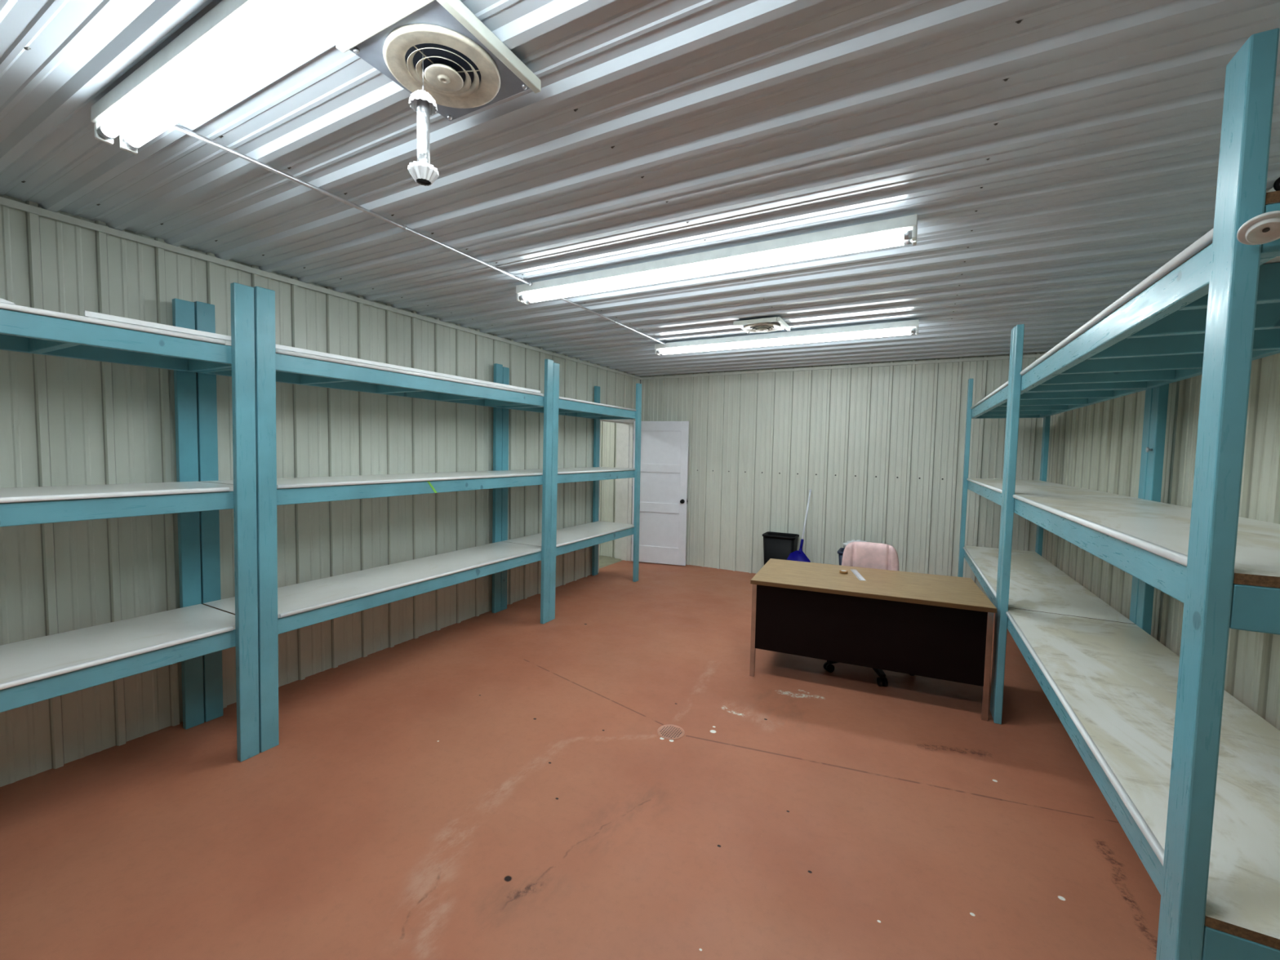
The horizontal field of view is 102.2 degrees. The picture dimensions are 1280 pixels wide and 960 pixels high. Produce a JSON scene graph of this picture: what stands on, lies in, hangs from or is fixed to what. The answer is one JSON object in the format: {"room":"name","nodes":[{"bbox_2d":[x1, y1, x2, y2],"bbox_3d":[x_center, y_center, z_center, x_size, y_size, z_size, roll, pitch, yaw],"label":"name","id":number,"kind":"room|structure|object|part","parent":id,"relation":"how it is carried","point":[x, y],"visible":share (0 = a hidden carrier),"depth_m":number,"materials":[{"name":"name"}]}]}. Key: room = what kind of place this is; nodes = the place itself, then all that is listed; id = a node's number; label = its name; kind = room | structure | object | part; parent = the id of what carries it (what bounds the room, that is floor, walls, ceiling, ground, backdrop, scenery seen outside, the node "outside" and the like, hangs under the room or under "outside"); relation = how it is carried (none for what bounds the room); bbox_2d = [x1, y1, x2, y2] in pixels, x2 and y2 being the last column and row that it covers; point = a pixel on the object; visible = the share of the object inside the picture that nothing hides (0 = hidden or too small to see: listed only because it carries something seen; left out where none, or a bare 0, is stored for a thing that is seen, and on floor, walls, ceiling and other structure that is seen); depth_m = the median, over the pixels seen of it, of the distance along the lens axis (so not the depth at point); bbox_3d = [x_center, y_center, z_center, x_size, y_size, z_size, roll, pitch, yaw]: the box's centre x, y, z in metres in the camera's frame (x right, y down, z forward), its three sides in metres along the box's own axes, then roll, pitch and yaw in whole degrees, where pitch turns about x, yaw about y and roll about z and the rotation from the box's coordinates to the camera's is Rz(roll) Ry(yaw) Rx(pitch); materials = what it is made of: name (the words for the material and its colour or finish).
{"room":"storage room","nodes":[
{"label":"storage room","id":0,"kind":"room"},
{"bbox_2d":[0,195,639,786],"bbox_3d":[-2.184,0.006,3.715,0.050,2.708,9.039,3,4,28],"label":"wall","id":1,"kind":"structure","parent":0,"point":[64,421],"depth_m":3.06,"materials":[{"name":"beige metal"}]},
{"bbox_2d":[0,196,641,379],"bbox_3d":[-2.136,-1.306,3.621,0.015,0.033,9.027,3,4,28],"label":"trim","id":2,"kind":"structure","parent":1,"relation":"attached to","point":[4,202],"depth_m":3.10,"materials":[{"name":"beige metal"}]},
{"bbox_2d":[597,419,600,573],"bbox_3d":[-0.606,0.191,6.754,0.166,2.055,0.045,3,4,28],"label":"trim","id":3,"kind":"structure","parent":1,"relation":"attached to","point":[600,420],"depth_m":6.72,"materials":[{"name":"white paint"}]},
{"bbox_2d":[600,420,629,560],"bbox_3d":[-0.382,0.199,7.142,0.020,2.005,0.850,3,4,28],"label":"trim","id":4,"kind":"structure","parent":1,"relation":"attached to","point":[601,420],"depth_m":7.50,"materials":[{"name":"white paint"}]},
{"bbox_3d":[-0.324,-1.176,7.047,0.050,0.653,0.930,3,4,28],"label":"wall panel","id":5,"kind":"part","parent":1,"relation":"part of","materials":[{"name":"white metal"}]},
{"bbox_2d":[600,419,633,422],"bbox_3d":[-0.374,-0.828,7.090,0.166,0.050,0.850,3,4,28],"label":"trim","id":6,"kind":"structure","parent":1,"relation":"attached to","point":[615,420],"depth_m":7.16,"materials":[{"name":"white paint"}]},
{"bbox_2d":[621,419,634,560],"bbox_3d":[-0.179,0.155,7.540,0.166,2.055,0.045,3,4,28],"label":"trim","id":7,"kind":"structure","parent":1,"relation":"attached to","point":[631,424],"depth_m":7.51,"materials":[{"name":"white paint"}]},
{"bbox_3d":[-0.082,-0.174,7.602,0.034,2.708,0.194,3,4,28],"label":"wall panel","id":8,"kind":"part","parent":1,"relation":"part of","materials":[{"name":"metal"}]},
{"bbox_2d":[631,421,688,565],"bbox_3d":[0.270,0.182,7.303,0.820,2.020,0.087,2,3,18],"label":"door","id":9,"kind":"structure","parent":1,"relation":"in","point":[664,472],"depth_m":7.30,"materials":[{"name":"white paint"}]},
{"bbox_3d":[0.269,0.705,7.359,0.590,0.490,0.011,2,3,18],"label":"panel","id":10,"kind":"part","parent":9,"relation":"part of","materials":[{"name":"white paint"}]},
{"bbox_3d":[0.280,0.108,7.325,0.590,0.435,0.011,2,3,18],"label":"panel","id":11,"kind":"part","parent":9,"relation":"part of","materials":[{"name":"white paint"}]},
{"bbox_3d":[0.290,-0.458,7.293,0.590,0.460,0.011,2,3,18],"label":"panel","id":12,"kind":"part","parent":9,"relation":"part of","materials":[{"name":"white paint"}]},
{"bbox_2d":[0,555,1160,959],"bbox_3d":[-1.004,1.476,3.142,7.190,0.120,9.239,3,4,28],"label":"floor","id":13,"kind":"structure","parent":0,"point":[504,784],"depth_m":2.26,"materials":[{"name":"concrete"}]},
{"bbox_2d":[0,282,259,761],"bbox_3d":[-2.799,0.268,1.705,0.672,2.388,2.462,3,4,28],"label":"shelving unit","id":14,"kind":"object","parent":13,"relation":"on","point":[34,670],"visible":1,"depth_m":2.47,"materials":[{"name":"blue paint"}]},
{"bbox_2d":[0,297,15,304],"bbox_3d":[-2.452,-0.656,1.806,0.115,0.016,0.326,3,4,28],"label":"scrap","id":15,"kind":"object","parent":14,"relation":"on","point":[2,300],"visible":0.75,"depth_m":1.90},
{"bbox_3d":[-3.020,-0.589,1.772,0.038,0.088,2.360,3,4,28],"label":"rail","id":16,"kind":"part","parent":14,"relation":"part of","materials":[{"name":"blue paint"}]},
{"bbox_3d":[-2.558,-0.567,1.522,0.038,0.088,2.360,3,4,28],"label":"rail","id":17,"kind":"part","parent":14,"relation":"part of","materials":[{"name":"blue paint"}]},
{"bbox_3d":[-2.571,0.146,1.562,0.038,0.088,2.360,3,4,28],"label":"rail","id":18,"kind":"part","parent":14,"relation":"part of","materials":[{"name":"blue paint"}]},
{"bbox_3d":[-2.584,0.842,1.601,0.038,0.088,2.360,3,4,28],"label":"rail","id":19,"kind":"part","parent":14,"relation":"part of","materials":[{"name":"blue paint"}]},
{"bbox_3d":[-2.519,0.210,2.883,0.039,2.383,0.099,3,4,28],"label":"post","id":20,"kind":"part","parent":14,"relation":"part of","materials":[{"name":"blue wood"}]},
{"bbox_3d":[-1.987,0.233,2.602,0.039,2.388,0.111,3,4,28],"label":"post","id":21,"kind":"part","parent":14,"relation":"part of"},
{"bbox_2d":[194,286,553,752],"bbox_3d":[-1.663,0.151,3.861,0.672,2.422,2.453,3,4,28],"label":"shelving unit","id":22,"kind":"object","parent":13,"relation":"on","point":[284,609],"visible":0.85,"depth_m":3.09,"materials":[{"name":"blue paint"}]},
{"bbox_3d":[-2.475,0.201,2.966,0.039,2.393,0.101,3,4,28],"label":"post","id":23,"kind":"part","parent":22,"relation":"part of","materials":[{"name":"teal wood"}]},
{"bbox_3d":[-1.943,0.224,2.685,0.039,2.398,0.115,3,4,28],"label":"post","id":24,"kind":"part","parent":22,"relation":"part of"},
{"bbox_2d":[84,310,540,393],"bbox_3d":[-1.574,-0.733,3.373,0.012,0.026,2.900,3,4,28],"label":"strip","id":25,"kind":"object","parent":22,"relation":"on","point":[86,313],"visible":0.91,"depth_m":2.79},
{"bbox_3d":[-1.887,-0.689,3.924,0.038,0.088,2.340,3,4,28],"label":"rail","id":26,"kind":"part","parent":22,"relation":"part of","materials":[{"name":"blue paint"}]},
{"bbox_3d":[-1.451,0.742,3.754,0.038,0.088,2.340,3,4,28],"label":"rail","id":27,"kind":"part","parent":22,"relation":"part of","materials":[{"name":"blue paint"}]},
{"bbox_3d":[-1.426,-0.667,3.675,0.038,0.088,2.340,3,4,28],"label":"rail","id":28,"kind":"part","parent":22,"relation":"part of","materials":[{"name":"blue paint"}]},
{"bbox_3d":[-1.439,0.046,3.715,0.038,0.088,2.340,3,4,28],"label":"rail","id":29,"kind":"part","parent":22,"relation":"part of","materials":[{"name":"blue paint"}]},
{"bbox_3d":[-1.389,0.093,5.028,0.039,2.417,0.104,3,4,28],"label":"post","id":30,"kind":"part","parent":22,"relation":"part of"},
{"bbox_3d":[-0.856,0.116,4.749,0.039,2.422,0.122,3,4,28],"label":"post","id":31,"kind":"part","parent":22,"relation":"part of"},
{"bbox_2d":[500,362,641,621],"bbox_3d":[-0.691,0.066,5.710,0.665,2.420,1.789,3,4,28],"label":"shelving unit","id":32,"kind":"object","parent":13,"relation":"on","point":[564,540],"visible":0.74,"depth_m":5.43,"materials":[{"name":"blue paint"}]},
{"bbox_3d":[-1.347,0.098,5.109,0.039,2.400,0.104,3,4,28],"label":"post","id":33,"kind":"part","parent":32,"relation":"part of","materials":[{"name":"teal wood"}]},
{"bbox_3d":[-0.907,-0.776,5.788,0.038,0.088,1.711,3,4,28],"label":"rail","id":34,"kind":"part","parent":32,"relation":"part of","materials":[{"name":"blue paint"}]},
{"bbox_3d":[-0.814,0.120,4.830,0.039,2.405,0.122,3,4,28],"label":"post","id":35,"kind":"part","parent":32,"relation":"part of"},
{"bbox_3d":[-0.471,0.655,5.618,0.038,0.088,1.711,3,4,28],"label":"rail","id":36,"kind":"part","parent":32,"relation":"part of","materials":[{"name":"blue paint"}]},
{"bbox_3d":[-0.561,0.020,6.604,0.039,2.415,0.091,3,4,28],"label":"post","id":37,"kind":"part","parent":32,"relation":"part of","materials":[{"name":"blue wood"}]},
{"bbox_3d":[-0.458,-0.041,5.579,0.038,0.088,1.711,3,4,28],"label":"rail","id":38,"kind":"part","parent":32,"relation":"part of","materials":[{"name":"blue paint"}]},
{"bbox_3d":[-0.445,-0.754,5.538,0.038,0.088,1.711,3,4,28],"label":"rail","id":39,"kind":"part","parent":32,"relation":"part of","materials":[{"name":"blue paint"}]},
{"bbox_3d":[-0.033,0.044,6.316,0.039,2.420,0.095,3,4,28],"label":"post","id":40,"kind":"part","parent":32,"relation":"part of","materials":[{"name":"teal wood"}]},
{"bbox_2d":[657,724,684,739],"bbox_3d":[0.177,1.446,2.964,0.156,0.004,0.156,3,4,28],"label":"floor drain","id":41,"kind":"object","parent":13,"relation":"on","point":[665,731],"visible":1,"depth_m":2.96,"materials":[{"name":"metal"}]},
{"bbox_2d":[762,531,799,564],"bbox_3d":[1.776,0.981,6.553,0.414,0.588,0.300,3,4,28],"label":"waste bin","id":42,"kind":"object","parent":13,"relation":"on","point":[776,545],"visible":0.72,"depth_m":6.44,"materials":[{"name":"black plastic"}]},
{"bbox_2d":[786,488,811,562],"bbox_3d":[1.971,0.705,6.314,0.330,1.166,0.538,3,4,28],"label":"dustpan","id":43,"kind":"object","parent":13,"relation":"on","point":[797,555],"visible":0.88,"depth_m":6.27,"materials":[{"name":"blue plastic"}]},
{"bbox_2d":[798,538,804,553],"bbox_3d":[1.956,0.813,6.284,0.058,0.183,0.113,3,4,28],"label":"socket","id":44,"kind":"object","parent":43,"relation":"attached to","point":[800,551],"depth_m":6.27,"materials":[{"name":"blue plastic"}]},
{"bbox_2d":[837,547,844,565],"bbox_3d":[2.531,1.074,6.033,0.412,0.487,0.312,3,4,28],"label":"storage tote","id":45,"kind":"object","parent":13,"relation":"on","point":[840,551],"visible":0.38,"depth_m":5.99,"materials":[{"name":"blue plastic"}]},
{"bbox_2d":[843,539,866,547],"bbox_3d":[2.537,0.761,6.011,0.331,0.135,0.202,3,4,28],"label":"bag","id":46,"kind":"object","parent":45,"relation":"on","point":[846,543],"visible":0.21,"depth_m":6.03,"materials":[{"name":"plastic"}]},
{"bbox_2d":[823,541,914,686],"bbox_3d":[1.747,0.971,3.917,0.653,0.902,0.722,3,4,25],"label":"office chair","id":47,"kind":"object","parent":13,"relation":"on","point":[857,553],"visible":0.21,"depth_m":4.13,"materials":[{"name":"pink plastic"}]},
{"bbox_3d":[1.543,1.325,3.871,0.305,0.076,0.056,0,3,-15],"label":"leg","id":48,"kind":"part","parent":47,"relation":"part of","materials":[{"name":"black plastic"}]},
{"bbox_3d":[1.857,0.756,4.179,0.438,0.500,0.110,3,-2,25],"label":"backrest","id":49,"kind":"part","parent":47,"relation":"part of","materials":[{"name":"pink fabric"}]},
{"bbox_3d":[1.701,1.335,3.744,0.056,0.076,0.305,1,3,3],"label":"leg","id":50,"kind":"part","parent":47,"relation":"part of","materials":[{"name":"black plastic"}]},
{"bbox_2d":[749,558,996,720],"bbox_3d":[1.608,1.071,3.752,1.460,0.715,0.825,2,4,23],"label":"desk","id":51,"kind":"object","parent":13,"relation":"on","point":[929,625],"visible":1,"depth_m":3.44,"materials":[{"name":"brown wood"}]},
{"bbox_3d":[0.818,1.075,3.719,0.032,0.684,0.032,2,4,23],"label":"leg","id":52,"kind":"part","parent":51,"relation":"part of","materials":[{"name":"brown wood"}]},
{"bbox_2d":[839,569,848,573],"bbox_3d":[1.540,0.694,3.905,0.060,0.018,0.060,3,4,28],"label":"tape roll","id":53,"kind":"object","parent":51,"relation":"on","point":[842,571],"visible":1,"depth_m":3.89,"materials":[{"name":"white paper"}]},
{"bbox_2d":[850,568,866,581],"bbox_3d":[1.622,0.706,3.847,0.042,0.004,0.350,2,3,12],"label":"ruler","id":54,"kind":"object","parent":51,"relation":"on","point":[855,572],"visible":1,"depth_m":3.83,"materials":[{"name":"plastic"}]},
{"bbox_3d":[1.474,1.000,3.438,1.388,0.479,0.016,2,4,23],"label":"modesty panel","id":55,"kind":"part","parent":51,"relation":"part of","materials":[{"name":"black wood"}]},
{"bbox_3d":[2.120,1.130,3.153,0.032,0.684,0.032,2,4,23],"label":"leg","id":56,"kind":"part","parent":51,"relation":"part of","materials":[{"name":"brown wood"}]},
{"bbox_2d":[957,326,1152,714],"bbox_3d":[3.057,0.238,4.074,0.670,2.395,2.458,3,4,27],"label":"shelving unit","id":57,"kind":"object","parent":13,"relation":"on","point":[1036,584],"visible":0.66,"depth_m":3.69,"materials":[{"name":"blue paint"}]},
{"bbox_3d":[3.312,0.177,5.272,0.040,2.392,0.087,3,4,28],"label":"post","id":58,"kind":"part","parent":57,"relation":"part of","materials":[{"name":"blue wood"}]},
{"bbox_3d":[2.803,0.792,4.238,0.038,0.088,2.362,3,4,27],"label":"rail","id":59,"kind":"part","parent":57,"relation":"part of","materials":[{"name":"blue paint"}]},
{"bbox_3d":[2.816,0.096,4.199,0.038,0.088,2.362,3,4,27],"label":"rail","id":60,"kind":"part","parent":57,"relation":"part of","materials":[{"name":"blue paint"}]},
{"bbox_3d":[2.829,-0.617,4.159,0.038,0.088,2.362,3,4,27],"label":"rail","id":61,"kind":"part","parent":57,"relation":"part of","materials":[{"name":"blue paint"}]},
{"bbox_3d":[2.252,0.274,3.186,0.040,2.395,0.109,3,4,28],"label":"post","id":62,"kind":"part","parent":57,"relation":"part of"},
{"bbox_3d":[3.867,0.207,4.972,0.040,2.387,0.087,3,4,28],"label":"post","id":63,"kind":"part","parent":57,"relation":"part of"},
{"bbox_3d":[3.316,-0.593,3.895,0.038,0.088,2.362,3,4,27],"label":"rail","id":64,"kind":"part","parent":57,"relation":"part of","materials":[{"name":"blue paint"}]},
{"bbox_3d":[2.805,0.303,2.881,0.040,2.390,0.098,3,4,28],"label":"post","id":65,"kind":"part","parent":57,"relation":"part of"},
{"bbox_2d":[991,27,1279,959],"bbox_3d":[1.958,0.336,1.932,0.716,2.400,2.407,3,4,28],"label":"shelving unit","id":66,"kind":"object","parent":13,"relation":"on","point":[1189,773],"depth_m":1.28,"materials":[{"name":"blue paint"}]},
{"bbox_3d":[2.209,0.282,3.103,0.040,2.385,0.107,3,4,28],"label":"post","id":67,"kind":"part","parent":66,"relation":"part of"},
{"bbox_3d":[1.700,0.893,2.088,0.038,0.088,2.307,3,4,27],"label":"rail","id":68,"kind":"part","parent":66,"relation":"part of","materials":[{"name":"blue paint"}]},
{"bbox_3d":[1.712,0.197,2.049,0.038,0.088,2.307,3,4,27],"label":"rail","id":69,"kind":"part","parent":66,"relation":"part of","materials":[{"name":"blue paint"}]},
{"bbox_3d":[1.725,-0.516,2.009,0.038,0.088,2.307,3,4,27],"label":"rail","id":70,"kind":"part","parent":66,"relation":"part of","materials":[{"name":"blue paint"}]},
{"bbox_3d":[2.762,0.312,2.798,0.040,2.380,0.097,3,4,28],"label":"post","id":71,"kind":"part","parent":66,"relation":"part of","materials":[{"name":"teal wood"}]},
{"bbox_3d":[2.213,-0.492,1.745,0.038,0.088,2.307,3,4,27],"label":"rail","id":72,"kind":"part","parent":66,"relation":"part of","materials":[{"name":"blue paint"}]},
{"bbox_3d":[1.147,0.371,1.054,0.040,2.400,0.089,3,4,28],"label":"post","id":73,"kind":"part","parent":66,"relation":"part of","materials":[{"name":"teal wood"}]},
{"bbox_2d":[1236,210,1279,244],"bbox_3d":[1.155,-0.454,0.922,0.125,0.047,0.072,3,4,28],"label":"dish","id":74,"kind":"object","parent":66,"relation":"attached to","point":[1264,228],"visible":1,"depth_m":0.93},
{"bbox_3d":[1.201,-0.549,0.960,0.033,0.033,0.024,4,4,42],"label":"ring cap","id":75,"kind":"part","parent":66,"relation":"part of","materials":[{"name":"black"}]},
{"bbox_2d":[599,421,616,557],"bbox_3d":[-1.103,-0.169,8.144,2.020,2.600,0.060,3,4,28],"label":"wall","id":76,"kind":"structure","parent":0,"point":[608,429],"depth_m":7.80,"materials":[{"name":"beige metal"}]},
{"bbox_2d":[0,0,1279,377],"bbox_3d":[-0.014,-1.245,2.467,5.040,0.050,9.219,3,4,28],"label":"ceiling","id":77,"kind":"structure","parent":0,"point":[1051,157],"depth_m":1.94,"materials":[{"name":"white metal"}]},
{"bbox_2d":[90,0,372,154],"bbox_3d":[-0.717,-1.108,1.161,2.340,0.101,0.116,3,4,28],"label":"fluorescent light","id":78,"kind":"object","parent":77,"relation":"attached to","point":[235,40],"visible":1,"depth_m":1.37,"materials":[{"name":"white metal"}]},
{"bbox_2d":[171,124,532,285],"bbox_3d":[-1.162,-1.235,2.532,0.042,0.024,1.873,3,4,28],"label":"conduit","id":79,"kind":"object","parent":77,"relation":"attached to","point":[175,126],"visible":0.9,"depth_m":2.19,"materials":[{"name":"metal"}]},
{"bbox_2d":[335,0,541,121],"bbox_3d":[-0.545,-1.142,1.435,0.378,0.056,0.378,3,4,28],"label":"ceiling vent","id":80,"kind":"object","parent":77,"relation":"in","point":[468,69],"visible":0.99,"depth_m":1.38,"materials":[{"name":"beige metal"}]},
{"bbox_2d":[407,55,439,186],"bbox_3d":[-0.579,-0.971,1.380,0.078,0.339,0.076,3,4,28],"label":"tube","id":81,"kind":"object","parent":80,"relation":"hanging from","point":[422,102],"visible":1,"depth_m":1.37,"materials":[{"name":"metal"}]},
{"bbox_3d":[-0.547,-1.138,1.440,0.189,0.013,0.189,3,4,28],"label":"cone blade","id":82,"kind":"part","parent":80,"relation":"part of","materials":[{"name":"beige metal"}]},
{"bbox_3d":[-0.547,-1.132,1.441,0.145,0.013,0.145,3,4,28],"label":"cone blade","id":83,"kind":"part","parent":80,"relation":"part of","materials":[{"name":"beige metal"}]},
{"bbox_2d":[559,297,666,345],"bbox_3d":[-0.215,-1.317,4.305,0.042,0.024,1.909,3,4,28],"label":"conduit","id":84,"kind":"object","parent":77,"relation":"attached to","point":[562,299],"visible":0.94,"depth_m":4.22,"materials":[{"name":"metal"}]},
{"bbox_2d":[515,213,917,304],"bbox_3d":[0.234,-1.189,2.910,2.340,0.101,0.116,3,4,28],"label":"fluorescent light","id":85,"kind":"object","parent":77,"relation":"attached to","point":[903,230],"visible":1,"depth_m":2.72,"materials":[{"name":"white metal"}]},
{"bbox_2d":[733,316,790,333],"bbox_3d":[1.022,-1.276,4.319,0.378,0.056,0.378,3,4,28],"label":"ceiling vent","id":86,"kind":"object","parent":77,"relation":"in","point":[775,323],"visible":1,"depth_m":4.23,"materials":[{"name":"beige metal"}]},
{"bbox_3d":[1.021,-1.293,4.323,0.350,0.022,0.350,3,4,28],"label":"mounting plate","id":87,"kind":"part","parent":86,"relation":"part of","materials":[{"name":"white metal"}]},
{"bbox_3d":[1.021,-1.271,4.324,0.189,0.013,0.189,3,4,28],"label":"cone blade","id":88,"kind":"part","parent":86,"relation":"part of","materials":[{"name":"beige metal"}]},
{"bbox_3d":[1.020,-1.265,4.325,0.145,0.013,0.145,3,4,28],"label":"cone blade","id":89,"kind":"part","parent":86,"relation":"part of","materials":[{"name":"white metal"}]},
{"bbox_2d":[654,320,919,355],"bbox_3d":[1.203,-1.272,4.692,2.340,0.101,0.116,3,4,28],"label":"fluorescent light","id":90,"kind":"object","parent":77,"relation":"attached to","point":[911,326],"visible":1,"depth_m":4.55,"materials":[{"name":"white metal"}]},
{"bbox_2d":[640,351,1053,599],"bbox_3d":[2.135,-0.074,6.544,4.880,2.708,0.060,3,4,28],"label":"wall","id":91,"kind":"structure","parent":0,"point":[879,451],"depth_m":6.31,"materials":[{"name":"white metal"}]},
{"bbox_2d":[641,353,1044,379],"bbox_3d":[2.138,-1.387,6.445,4.828,0.033,0.015,3,4,28],"label":"trim","id":92,"kind":"structure","parent":91,"relation":"attached to","point":[1028,356],"depth_m":6.21,"materials":[{"name":"beige metal"}]},
{"bbox_2d":[1044,188,1279,730],"bbox_3d":[2.119,0.215,1.387,0.060,2.708,9.039,3,4,28],"label":"wall","id":93,"kind":"structure","parent":0,"point":[1097,446],"depth_m":2.74,"materials":[{"name":"white metal"}]},
{"bbox_2d":[1266,186,1275,192],"bbox_3d":[2.109,-1.100,1.324,0.015,0.033,9.027,3,4,28],"label":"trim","id":94,"kind":"structure","parent":93,"relation":"attached to","point":[1272,189],"depth_m":2.03,"materials":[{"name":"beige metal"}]},
{"bbox_3d":[-0.778,-0.023,6.550,0.040,2.500,2.360,3,4,28],"label":"wall","id":95,"kind":"structure","parent":0,"visible":0},
{"bbox_2d":[614,422,622,559],"bbox_3d":[-0.288,-0.051,7.646,0.135,2.450,0.045,3,4,28],"label":"trim","id":96,"kind":"structure","parent":95,"relation":"attached to","point":[619,426],"depth_m":7.64,"materials":[{"name":"white paint"}]}
]}

